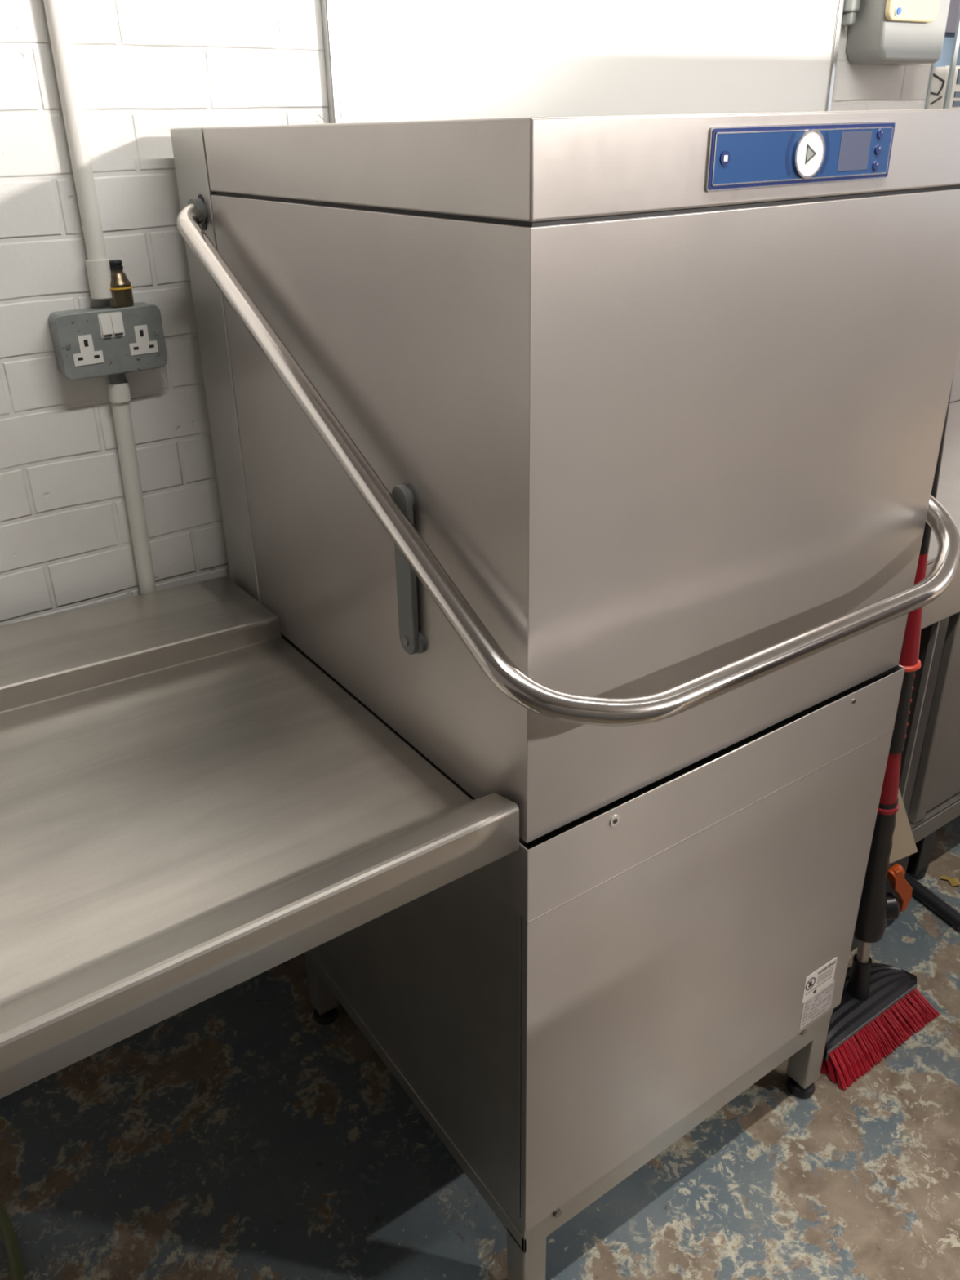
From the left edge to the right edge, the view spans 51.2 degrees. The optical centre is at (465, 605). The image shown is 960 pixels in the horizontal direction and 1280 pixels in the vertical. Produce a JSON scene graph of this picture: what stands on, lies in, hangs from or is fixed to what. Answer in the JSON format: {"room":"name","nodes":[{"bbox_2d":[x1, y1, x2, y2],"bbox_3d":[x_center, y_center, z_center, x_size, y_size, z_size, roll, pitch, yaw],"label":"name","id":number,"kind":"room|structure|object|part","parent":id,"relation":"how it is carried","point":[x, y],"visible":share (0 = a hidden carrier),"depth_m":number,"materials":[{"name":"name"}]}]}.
{"room":"commercial kitchen","nodes":[
{"label":"commercial kitchen","id":0,"kind":"room"},
{"bbox_2d":[0,0,931,625],"bbox_3d":[0.383,-0.747,1.987,7.600,2.620,0.110,-18,30,-30],"label":"wall","id":1,"kind":"structure","parent":0,"point":[145,69],"depth_m":1.40,"materials":[{"name":"white brick"}]},
{"bbox_2d":[43,0,112,298],"bbox_3d":[-0.510,-1.018,1.091,0.035,1.317,0.031,-18,30,-30],"label":"conduit","id":2,"kind":"object","parent":1,"relation":"attached to","point":[97,264],"visible":1,"depth_m":1.29,"materials":[{"name":"white plastic"}]},
{"bbox_2d":[48,302,167,380],"bbox_3d":[-0.494,-0.370,1.391,0.143,0.087,0.049,-18,30,-30],"label":"wall socket","id":3,"kind":"object","parent":1,"relation":"attached to","point":[104,340],"visible":1,"depth_m":1.37,"materials":[{"name":"grey metal"}]},
{"bbox_2d":[99,315,112,337],"bbox_3d":[-0.488,-0.381,1.361,0.013,0.027,0.006,-18,30,-30],"label":"rocker switch","id":4,"kind":"object","parent":3,"relation":"attached to","point":[105,321],"depth_m":1.36,"materials":[{"name":"white plastic"}]},
{"bbox_2d":[111,314,124,335],"bbox_3d":[-0.476,-0.385,1.369,0.013,0.027,0.006,-18,30,-30],"label":"rocker switch","id":5,"kind":"object","parent":3,"relation":"attached to","point":[117,320],"depth_m":1.37,"materials":[{"name":"white plastic"}]},
{"bbox_2d":[109,259,133,306],"bbox_3d":[-0.476,-0.444,1.375,0.035,0.060,0.035,-18,30,-30],"label":"cable gland","id":6,"kind":"object","parent":3,"relation":"attached to","point":[121,286],"visible":0.99,"depth_m":1.37,"materials":[{"name":"gold metal"}]},
{"bbox_2d":[109,284,133,289],"bbox_3d":[-0.476,-0.439,1.377,0.035,0.002,0.035,-18,30,-30],"label":"washer","id":7,"kind":"object","parent":6,"relation":"in","point":[113,286],"depth_m":1.36,"materials":[{"name":"yellow"}]},
{"bbox_2d":[106,373,156,594],"bbox_3d":[-0.494,0.003,1.577,0.044,0.762,0.031,-18,30,-30],"label":"conduit","id":8,"kind":"object","parent":1,"relation":"attached to","point":[118,388],"visible":0.65,"depth_m":1.48,"materials":[{"name":"white plastic"}]},
{"bbox_2d":[320,0,844,123],"bbox_3d":[0.269,-1.032,1.684,1.142,1.028,0.016,-18,30,-30],"label":"window","id":9,"kind":"structure","parent":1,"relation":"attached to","point":[386,60],"depth_m":1.67,"materials":[{"name":"white glass"}]},
{"bbox_2d":[841,0,860,25],"bbox_3d":[0.756,-1.258,1.937,0.026,0.232,0.034,-18,30,-30],"label":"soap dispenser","id":10,"kind":"object","parent":1,"relation":"attached to","point":[851,7],"visible":0.98,"depth_m":1.97,"materials":[{"name":"grey plastic"}]},
{"bbox_2d":[846,0,950,65],"bbox_3d":[0.879,-1.298,1.966,0.225,0.409,0.103,-18,30,-30],"label":"dispenser","id":11,"kind":"object","parent":1,"relation":"attached to","point":[883,32],"visible":1,"depth_m":1.99,"materials":[{"name":"grey plastic"}]},
{"bbox_2d":[924,7,959,109],"bbox_3d":[1.396,-1.518,2.408,1.003,0.800,0.134,-18,30,-30],"label":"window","id":12,"kind":"structure","parent":1,"relation":"in","point":[957,38],"depth_m":2.26,"materials":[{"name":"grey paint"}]},
{"bbox_2d":[927,66,946,109],"bbox_3d":[1.073,-1.153,2.331,0.115,0.184,0.006,-18,30,-30],"label":"notice","id":13,"kind":"object","parent":12,"relation":"attached to","point":[940,73],"visible":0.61,"depth_m":2.33,"materials":[{"name":"white paper"}]},
{"bbox_2d":[940,65,959,108],"bbox_3d":[1.199,-1.198,2.416,0.188,0.186,0.006,-18,30,-30],"label":"poster","id":14,"kind":"object","parent":12,"relation":"attached to","point":[954,103],"visible":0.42,"depth_m":2.37,"materials":[{"name":"white paper"}]},
{"bbox_2d":[950,342,959,402],"bbox_3d":[0.966,-0.516,2.416,1.928,0.163,0.028,-18,30,-30],"label":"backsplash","id":15,"kind":"structure","parent":1,"relation":"attached to","point":[955,393],"depth_m":2.60,"materials":[{"name":"metal"}]},
{"bbox_2d":[0,815,959,1279],"bbox_3d":[1.936,1.028,1.357,8.600,0.100,7.820,-18,30,-30],"label":"floor","id":16,"kind":"structure","parent":0,"point":[237,1135],"depth_m":1.60,"materials":[{"name":"paint"}]},
{"bbox_2d":[0,1201,25,1279],"bbox_3d":[-0.708,0.972,1.468,0.118,0.018,0.516,-23,33,-38],"label":"hose","id":17,"kind":"object","parent":16,"relation":"on","point":[6,1231],"visible":1,"depth_m":1.49,"materials":[{"name":"green rubber"}]},
{"bbox_2d":[0,576,519,1098],"bbox_3d":[-0.688,0.620,1.164,1.294,0.916,0.778,-18,30,-30],"label":"table","id":18,"kind":"object","parent":16,"relation":"on","point":[191,807],"visible":1,"depth_m":1.07,"materials":[{"name":"metal"}]},
{"bbox_2d":[169,108,959,1279],"bbox_3d":[0.131,0.114,1.489,0.721,1.510,0.868,-18,30,-30],"label":"dishwasher","id":19,"kind":"object","parent":16,"relation":"on","point":[593,459],"visible":0.99,"depth_m":1.09,"materials":[{"name":"metal"}]},
{"bbox_3d":[-0.264,0.690,1.844,0.039,0.122,0.040,-18,30,-30],"label":"leg","id":20,"kind":"part","parent":19,"relation":"part of","materials":[{"name":"metal"}]},
{"bbox_3d":[-0.064,-0.036,1.084,0.008,0.198,0.033,-18,30,-30],"label":"link arm","id":21,"kind":"part","parent":19,"relation":"part of","materials":[{"name":"grey plastic"}]},
{"bbox_3d":[0.085,0.903,1.383,0.039,0.122,0.040,-18,30,-30],"label":"leg","id":22,"kind":"part","parent":19,"relation":"part of","materials":[{"name":"metal"}]},
{"bbox_3d":[0.141,-0.281,1.268,0.721,0.444,0.801,-18,30,-30],"label":"handle","id":23,"kind":"part","parent":19,"relation":"part of","materials":[{"name":"silver metal"}]},
{"bbox_3d":[0.152,0.638,1.726,0.635,0.059,0.661,-18,30,-30],"label":"frame","id":24,"kind":"part","parent":19,"relation":"part of","materials":[{"name":"metal"}]},
{"bbox_3d":[0.140,0.071,1.452,0.621,0.024,0.644,-18,30,-30],"label":"wash tank","id":25,"kind":"part","parent":19,"relation":"part of","materials":[{"name":"black"}]},
{"bbox_2d":[210,188,959,843],"bbox_3d":[0.132,-0.221,1.313,0.635,0.599,0.661,-18,30,-30],"label":"hood","id":26,"kind":"object","parent":19,"relation":"attached to","point":[654,446],"depth_m":1.03,"materials":[{"name":"metal"}]},
{"bbox_3d":[0.329,0.444,1.336,0.644,0.623,0.028,-18,30,-30],"label":"panel","id":27,"kind":"part","parent":19,"relation":"part of","materials":[{"name":"metal"}]},
{"bbox_3d":[0.312,-0.414,0.917,0.254,0.051,0.003,-18,30,-30],"label":"control panel","id":28,"kind":"part","parent":19,"relation":"part of","materials":[{"name":"blue plastic"}]},
{"bbox_3d":[0.575,0.748,1.682,0.039,0.122,0.040,-18,30,-30],"label":"leg","id":29,"kind":"part","parent":19,"relation":"part of","materials":[{"name":"metal"}]},
{"bbox_2d":[801,985,832,1026],"bbox_3d":[0.553,0.627,1.571,0.066,0.047,0.001,-18,30,-30],"label":"print","id":30,"kind":"object","parent":19,"relation":"attached to","point":[820,1002],"depth_m":1.57,"materials":[{"name":"grey paper"}]},
{"bbox_2d":[805,966,833,995],"bbox_3d":[0.547,0.578,1.544,0.063,0.023,0.001,-18,30,-30],"label":"print","id":31,"kind":"object","parent":19,"relation":"on","point":[823,977],"depth_m":1.54,"materials":[{"name":"grey paper"}]},
{"bbox_2d":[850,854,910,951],"bbox_3d":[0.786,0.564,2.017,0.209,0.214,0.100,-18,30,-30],"label":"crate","id":32,"kind":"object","parent":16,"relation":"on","point":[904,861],"visible":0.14,"depth_m":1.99,"materials":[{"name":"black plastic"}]},
{"bbox_2d":[889,788,917,863],"bbox_3d":[0.826,0.414,1.907,0.184,0.222,0.010,-16,29,-27],"label":"sheet","id":33,"kind":"object","parent":32,"relation":"in","point":[904,845],"visible":0.29,"depth_m":1.94,"materials":[{"name":"beige"}]},
{"bbox_2d":[820,373,954,1090],"bbox_3d":[0.711,0.202,1.562,0.283,1.260,0.142,-18,30,-30],"label":"broom","id":34,"kind":"object","parent":16,"relation":"on","point":[882,1006],"visible":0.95,"depth_m":1.73,"materials":[{"name":"plastic"}]},
{"bbox_2d":[846,953,871,1000],"bbox_3d":[0.719,0.679,1.820,0.057,0.122,0.055,-18,30,-30],"label":"socket","id":35,"kind":"object","parent":34,"relation":"attached to","point":[859,979],"depth_m":1.80,"materials":[{"name":"black plastic"}]},
{"bbox_3d":[0.732,0.745,1.796,0.260,0.022,0.004,-18,30,-30],"label":"edge trim","id":36,"kind":"part","parent":34,"relation":"part of","materials":[{"name":"grey plastic"}]},
{"bbox_3d":[0.732,0.455,1.704,0.029,0.027,0.022,-15,29,-26],"label":"latch knob","id":37,"kind":"part","parent":34,"relation":"part of","materials":[{"name":"orange plastic"}]},
{"bbox_3d":[0.750,0.486,1.721,0.050,0.101,0.013,-12,27,-20],"label":"latch lever","id":38,"kind":"part","parent":34,"relation":"part of","materials":[{"name":"orange plastic"}]},
{"bbox_2d":[898,342,959,879],"bbox_3d":[1.137,-0.046,2.379,1.928,0.985,0.602,-18,30,-30],"label":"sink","id":39,"kind":"object","parent":16,"relation":"on","point":[929,785],"visible":0.22,"depth_m":2.02,"materials":[{"name":"metal"}]},
{"bbox_3d":[0.708,0.147,2.129,0.012,0.492,0.545,-18,30,-30],"label":"panel","id":40,"kind":"part","parent":39,"relation":"part of","materials":[{"name":"metal"}]},
{"bbox_3d":[0.982,0.498,2.168,0.050,0.170,0.050,-18,30,-30],"label":"leg","id":41,"kind":"part","parent":39,"relation":"part of","materials":[{"name":"black plastic"}]},
{"bbox_2d":[902,616,959,843],"bbox_3d":[1.311,0.205,2.601,1.450,0.043,0.562,-18,30,-30],"label":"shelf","id":42,"kind":"object","parent":39,"relation":"attached to","point":[948,809],"depth_m":2.17,"materials":[{"name":"metal"}]},
{"bbox_2d":[921,400,959,629],"bbox_3d":[1.137,-0.277,2.260,1.928,0.140,0.580,-18,30,-30],"label":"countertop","id":43,"kind":"structure","parent":39,"relation":"on","point":[947,604],"depth_m":1.96,"materials":[{"name":"metal"}]},
{"bbox_3d":[1.145,0.148,2.102,0.496,0.485,0.016,-18,30,-30],"label":"door","id":44,"kind":"part","parent":39,"relation":"part of","materials":[{"name":"metal"}]},
{"bbox_2d":[904,872,959,931],"bbox_3d":[0.980,0.618,2.105,0.031,0.031,0.167,-13,28,-22],"label":"pipe","id":45,"kind":"object","parent":16,"relation":"on","point":[920,891],"visible":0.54,"depth_m":2.09,"materials":[{"name":"black plastic"}]},
{"bbox_2d":[939,875,959,886],"bbox_3d":[1.053,0.596,2.171,0.042,0.011,0.025,10,28,22],"label":"dry leaf","id":46,"kind":"object","parent":16,"relation":"on","point":[954,882],"visible":1,"depth_m":2.17,"materials":[{"name":"brown plant"}]},
{"bbox_2d":[934,34,959,66],"bbox_3d":[1.130,-1.666,2.822,1.548,1.720,0.050,-18,30,-30],"label":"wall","id":47,"kind":"structure","parent":0,"point":[944,60],"depth_m":3.03,"materials":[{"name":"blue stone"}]},
{"bbox_2d":[944,0,959,34],"bbox_3d":[1.153,-1.874,2.677,1.548,0.580,0.050,-18,30,-30],"label":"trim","id":48,"kind":"structure","parent":47,"relation":"attached to","point":[954,5],"depth_m":2.92,"materials":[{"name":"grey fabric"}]}
]}

